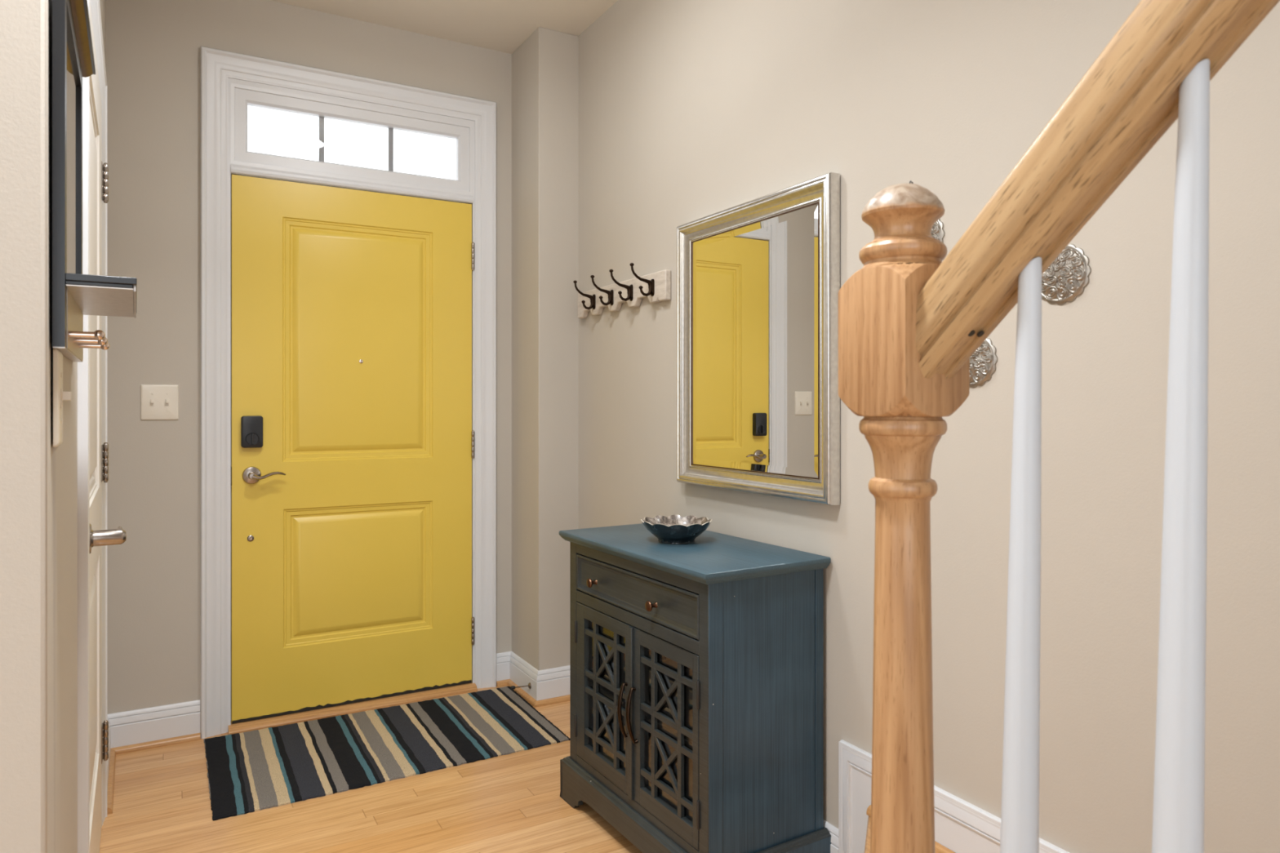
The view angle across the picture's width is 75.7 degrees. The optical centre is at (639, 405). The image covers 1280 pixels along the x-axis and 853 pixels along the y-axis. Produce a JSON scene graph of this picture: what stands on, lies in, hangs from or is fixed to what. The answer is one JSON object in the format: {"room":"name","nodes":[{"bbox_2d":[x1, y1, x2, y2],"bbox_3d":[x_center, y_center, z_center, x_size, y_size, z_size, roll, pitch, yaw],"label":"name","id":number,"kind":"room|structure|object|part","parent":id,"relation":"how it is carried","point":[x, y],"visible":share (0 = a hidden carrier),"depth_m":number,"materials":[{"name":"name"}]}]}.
{"room":"entrance hall","nodes":[
{"label":"entrance hall","id":0,"kind":"room"},
{"bbox_2d":[0,0,106,852],"bbox_3d":[-2.409,-0.164,1.238,2.714,2.734,2.338,0,0,-30],"label":"wall","id":1,"kind":"structure","parent":0,"point":[38,480],"depth_m":0.96,"materials":[{"name":"beige paint"}]},
{"bbox_2d":[53,348,71,447],"bbox_3d":[-0.751,-0.009,1.073,0.017,0.125,0.071,0,0,-31],"label":"light switch","id":2,"kind":"object","parent":1,"relation":"attached to","point":[59,395],"visible":1,"depth_m":1.04,"materials":[{"name":"beige plastic"}]},
{"bbox_3d":[-0.755,-0.009,1.070,0.006,0.125,0.071,0,0,-31],"label":"plate","id":3,"kind":"part","parent":2,"relation":"part of","materials":[{"name":"beige plastic"}]},
{"bbox_2d":[77,0,106,852],"bbox_3d":[-1.284,0.128,1.946,0.017,2.150,1.102,0,0,-31],"label":"trim","id":4,"kind":"structure","parent":1,"relation":"attached to","point":[83,368],"depth_m":1.48,"materials":[{"name":"white paint"}]},
{"bbox_2d":[52,0,137,362],"bbox_3d":[-0.794,-0.316,1.215,0.090,0.490,0.404,0,0,-31],"label":"wall organizer","id":5,"kind":"object","parent":1,"relation":"attached to","point":[75,295],"visible":1,"depth_m":1.12,"materials":[{"name":"black wood"}]},
{"bbox_3d":[-0.826,-0.310,1.194,0.013,0.474,0.395,0,0,-31],"label":"frame","id":6,"kind":"part","parent":5,"relation":"part of","materials":[{"name":"black wood"}]},
{"bbox_3d":[-0.826,-0.111,1.195,0.013,0.079,0.394,0,0,-31],"label":"panel","id":7,"kind":"part","parent":5,"relation":"part of","materials":[{"name":"beige wood"}]},
{"bbox_2d":[66,24,78,273],"bbox_3d":[-0.824,-0.340,1.195,0.001,0.354,0.335,0,0,-32],"label":"mirror glass","id":8,"kind":"object","parent":5,"relation":"on","point":[72,81],"depth_m":1.21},
{"bbox_3d":[-0.820,-0.549,1.200,0.024,0.008,0.400,0,0,-31],"label":"cornice","id":9,"kind":"part","parent":5,"relation":"part of","materials":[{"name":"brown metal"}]},
{"bbox_2d":[65,272,137,299],"bbox_3d":[-0.788,-0.158,1.217,0.076,0.014,0.394,0,0,-31],"label":"shelf","id":10,"kind":"object","parent":5,"relation":"attached to","point":[77,286],"depth_m":1.06,"materials":[{"name":"black wood"}]},
{"bbox_2d":[89,4,126,852],"bbox_3d":[-1.275,0.169,1.957,0.102,2.043,0.923,0,0,-31],"label":"door","id":11,"kind":"structure","parent":1,"relation":"in","point":[99,171],"depth_m":2.04,"materials":[{"name":"paint"}]},
{"bbox_3d":[-1.071,0.262,1.657,0.068,0.062,0.128,0,0,-30],"label":"handle","id":12,"kind":"part","parent":11,"relation":"part of","materials":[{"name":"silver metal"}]},
{"bbox_2d":[106,733,200,814],"bbox_3d":[-1.584,1.193,2.695,0.273,0.020,0.496,0,0,-30],"label":"trim","id":13,"kind":"structure","parent":1,"relation":"attached to","point":[146,745],"depth_m":2.86,"materials":[{"name":"brown wood"}]},
{"bbox_2d":[106,0,511,735],"bbox_3d":[-1.130,-0.161,3.341,1.950,2.728,0.150,0,0,-30],"label":"wall","id":14,"kind":"structure","parent":0,"point":[153,46],"depth_m":2.95,"materials":[{"name":"beige paint"}]},
{"bbox_2d":[106,699,199,791],"bbox_3d":[-1.594,1.136,2.697,0.288,0.134,0.511,0,0,-30],"label":"baseboard","id":15,"kind":"structure","parent":14,"relation":"attached to","point":[175,720],"depth_m":2.90,"materials":[{"name":"white paint"}]},
{"bbox_2d":[140,384,178,420],"bbox_3d":[-1.701,-0.010,2.920,0.116,0.125,0.017,0,0,-30],"label":"light switch","id":16,"kind":"object","parent":14,"relation":"attached to","point":[157,402],"visible":1,"depth_m":2.92,"materials":[{"name":"beige plastic"}]},
{"bbox_2d":[200,45,496,738],"bbox_3d":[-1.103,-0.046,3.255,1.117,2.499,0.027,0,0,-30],"label":"trim","id":17,"kind":"structure","parent":14,"relation":"attached to","point":[217,65],"depth_m":3.03,"materials":[{"name":"white paint"}]},
{"bbox_2d":[231,82,472,194],"bbox_3d":[-1.121,-1.041,3.289,0.921,0.297,0.050,0,0,-30],"label":"window","id":18,"kind":"structure","parent":14,"relation":"in","point":[273,129],"depth_m":3.27,"materials":[{"name":"white glass"}]},
{"bbox_3d":[-1.129,-1.041,3.302,0.809,0.185,0.004,0,0,-30],"label":"pane","id":19,"kind":"part","parent":18,"relation":"part of","materials":[{"name":"clear glass"}]},
{"bbox_2d":[231,174,474,724],"bbox_3d":[-1.105,0.162,3.263,0.930,2.029,0.107,0,0,-30],"label":"door","id":20,"kind":"structure","parent":14,"relation":"in","point":[353,435],"depth_m":3.25,"materials":[{"name":"yellow paint"}]},
{"bbox_3d":[-1.399,0.262,3.070,0.145,0.065,0.063,0,0,-30],"label":"handle","id":21,"kind":"part","parent":20,"relation":"part of","materials":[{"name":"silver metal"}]},
{"bbox_2d":[228,682,477,734],"bbox_3d":[-1.130,1.191,3.304,0.938,0.024,0.155,0,0,-30],"label":"trim","id":22,"kind":"structure","parent":14,"relation":"attached to","point":[282,720],"depth_m":3.23,"materials":[{"name":"brown wood"}]},
{"bbox_2d":[99,685,642,852],"bbox_3d":[-0.812,1.243,0.156,4.550,0.080,6.500,0,0,-30],"label":"floor","id":23,"kind":"structure","parent":0,"point":[513,802],"depth_m":2.41,"materials":[{"name":"brown wood"}]},
{"bbox_2d":[203,686,569,821],"bbox_3d":[-0.900,1.199,2.946,1.161,0.007,0.674,0,0,-30],"label":"door mat","id":24,"kind":"object","parent":23,"relation":"on","point":[266,768],"visible":1,"depth_m":2.89,"materials":[{"name":"multicoloured fabric"}]},
{"bbox_2d":[559,523,831,852],"bbox_3d":[0.115,0.794,2.309,0.401,0.817,0.768,0,0,-31],"label":"base cabinet","id":25,"kind":"object","parent":23,"relation":"on","point":[696,668],"visible":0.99,"depth_m":2.06,"materials":[{"name":"blue paint"}]},
{"bbox_3d":[-0.138,0.510,2.366,0.028,0.027,0.027,0,0,-31],"label":"knob","id":26,"kind":"part","parent":25,"relation":"part of","materials":[{"name":"orange metal"}]},
{"bbox_3d":[-0.099,0.823,2.342,0.025,0.461,0.337,0,0,-31],"label":"door","id":27,"kind":"part","parent":25,"relation":"part of","materials":[{"name":"blue wood"}]},
{"bbox_3d":[-0.090,0.819,2.344,0.003,0.378,0.242,0,0,-31],"label":"glass pane","id":28,"kind":"part","parent":25,"relation":"part of","materials":[{"name":"clear glass"}]},
{"bbox_3d":[-0.047,0.822,2.218,0.031,0.145,0.021,0,0,-31],"label":"handle","id":29,"kind":"part","parent":25,"relation":"part of","materials":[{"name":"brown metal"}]},
{"bbox_3d":[-0.023,0.822,2.180,0.031,0.145,0.025,0,0,-31],"label":"handle","id":30,"kind":"part","parent":25,"relation":"part of","materials":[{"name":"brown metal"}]},
{"bbox_3d":[-0.019,0.502,2.219,0.020,0.106,0.630,0,0,-31],"label":"drawer","id":31,"kind":"part","parent":25,"relation":"part of","materials":[{"name":"blue wood"}]},
{"bbox_3d":[-0.018,0.759,2.222,0.022,0.690,0.713,0,0,-31],"label":"frame","id":32,"kind":"part","parent":25,"relation":"part of","materials":[{"name":"blue wood"}]},
{"bbox_3d":[0.029,0.510,2.093,0.028,0.027,0.027,0,0,-31],"label":"knob","id":33,"kind":"part","parent":25,"relation":"part of","materials":[{"name":"orange metal"}]},
{"bbox_3d":[0.068,0.822,2.075,0.018,0.460,0.293,0,0,-31],"label":"door","id":34,"kind":"part","parent":25,"relation":"part of","materials":[{"name":"blue wood"}]},
{"bbox_3d":[0.075,0.819,2.074,0.003,0.378,0.243,0,0,-32],"label":"glass pane","id":35,"kind":"part","parent":25,"relation":"part of","materials":[{"name":"clear glass"}]},
{"bbox_2d":[640,515,711,544],"bbox_3d":[0.103,0.355,2.337,0.202,0.062,0.202,0,0,-30],"label":"bowl","id":36,"kind":"object","parent":25,"relation":"on","point":[673,529],"visible":1,"depth_m":2.29,"materials":[{"name":"silver ceramic"}]},
{"bbox_3d":[0.407,1.100,1.323,0.884,0.205,0.920,0,0,-30],"label":"stair riser","id":37,"kind":"structure","parent":23,"relation":"on","visible":0},
{"bbox_2d":[864,816,871,852],"bbox_3d":[0.388,0.984,1.331,0.909,0.027,0.953,0,0,-30],"label":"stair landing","id":38,"kind":"structure","parent":37,"relation":"on","point":[867,848],"depth_m":1.85,"materials":[{"name":"brown wood"}]},
{"bbox_2d":[838,0,1279,852],"bbox_3d":[0.757,-0.519,-0.130,0.083,2.980,2.151,0,0,-30],"label":"stair railing","id":39,"kind":"object","parent":38,"relation":"on","point":[912,322],"visible":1,"depth_m":0.65,"materials":[{"name":"brown wood"}]},
{"bbox_3d":[0.245,0.383,0.769,0.083,1.176,0.083,0,0,-30],"label":"newel post","id":40,"kind":"part","parent":39,"relation":"part of","materials":[{"name":"brown wood"}]},
{"bbox_3d":[0.777,-1.016,-0.165,0.058,1.986,2.069,0,0,-30],"label":"handrail","id":41,"kind":"part","parent":39,"relation":"part of","materials":[{"name":"brown wood"}]},
{"bbox_2d":[271,0,617,53],"bbox_3d":[-0.751,-2.761,0.048,4.550,2.472,6.250,0,0,-30],"label":"ceiling","id":42,"kind":"structure","parent":0,"point":[500,25],"depth_m":3.22,"materials":[{"name":"paint"}]},
{"bbox_2d":[511,26,577,671],"bbox_3d":[-0.403,-0.161,3.506,0.196,2.728,0.323,0,0,-30],"label":"wall","id":43,"kind":"structure","parent":0,"point":[544,67],"depth_m":3.38,"materials":[{"name":"beige paint"}]},
{"bbox_2d":[511,682,531,689],"bbox_3d":[-0.483,1.143,3.338,0.082,0.025,0.025,0,0,-30],"label":"door stop","id":44,"kind":"object","parent":43,"relation":"attached to","point":[513,687],"visible":1,"depth_m":3.34,"materials":[{"name":"silver metal"}]},
{"bbox_2d":[577,0,1279,852],"bbox_3d":[1.145,-1.347,1.098,0.150,5.100,6.200,0,0,-30],"label":"wall","id":45,"kind":"structure","parent":0,"point":[689,110],"depth_m":1.69,"materials":[{"name":"beige paint"}]},
{"bbox_2d":[496,679,569,707],"bbox_3d":[0.013,1.193,2.850,0.201,0.020,1.844,0,0,-37],"label":"trim","id":46,"kind":"structure","parent":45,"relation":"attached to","point":[524,695],"depth_m":3.35,"materials":[{"name":"brown wood"}]},
{"bbox_2d":[573,262,671,318],"bbox_3d":[-0.114,-0.418,3.042,0.112,0.129,0.687,0,0,-30],"label":"hook rail","id":47,"kind":"object","parent":45,"relation":"attached to","point":[655,286],"visible":1,"depth_m":2.95,"materials":[{"name":"white wood"}]},
{"bbox_2d":[496,651,838,852],"bbox_3d":[0.021,1.136,2.864,0.212,0.134,1.860,0,0,-37],"label":"baseboard","id":48,"kind":"structure","parent":45,"relation":"attached to","point":[553,682],"depth_m":3.36,"materials":[{"name":"white paint"}]},
{"bbox_2d":[676,172,839,505],"bbox_3d":[0.308,-0.166,2.371,0.038,0.831,0.716,0,0,-30],"label":"wall mirror","id":49,"kind":"object","parent":45,"relation":"attached to","point":[758,279],"visible":1,"depth_m":2.32,"materials":[{"name":"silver metal"}]},
{"bbox_2d":[692,204,817,477],"bbox_3d":[0.314,-0.166,2.374,0.002,0.707,0.592,0,0,-30],"label":"mirror glass","id":50,"kind":"object","parent":49,"relation":"attached to","point":[755,279],"depth_m":2.34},
{"bbox_2d":[866,804,955,852],"bbox_3d":[0.777,0.961,1.548,0.016,0.020,0.945,0,0,-30],"label":"trim","id":51,"kind":"structure","parent":45,"relation":"attached to","point":[939,848],"depth_m":1.78,"materials":[{"name":"brown wood"}]},
{"bbox_2d":[930,218,944,242],"bbox_3d":[0.626,-0.374,1.839,0.018,0.116,0.116,0,0,-30],"label":"wall medallion","id":52,"kind":"object","parent":45,"relation":"attached to","point":[937,231],"visible":0.09,"depth_m":1.80,"materials":[{"name":"grey metal"}]},
{"bbox_2d":[838,739,1069,852],"bbox_3d":[1.511,-0.373,0.286,0.018,3.152,4.088,0,0,-30],"label":"baseboard","id":53,"kind":"structure","parent":45,"relation":"attached to","point":[961,826],"depth_m":1.80,"materials":[{"name":"white paint"}]},
{"bbox_2d":[969,337,997,387],"bbox_3d":[0.692,-0.094,1.724,0.018,0.116,0.116,0,0,-30],"label":"wall medallion","id":54,"kind":"object","parent":45,"relation":"attached to","point":[983,362],"visible":0.36,"depth_m":1.70,"materials":[{"name":"grey metal"}]},
{"bbox_2d":[1041,244,1091,305],"bbox_3d":[0.789,-0.247,1.554,0.018,0.116,0.116,0,0,-30],"label":"wall medallion","id":55,"kind":"object","parent":45,"relation":"attached to","point":[1065,279],"visible":0.87,"depth_m":1.54,"materials":[{"name":"grey metal"}]}
]}

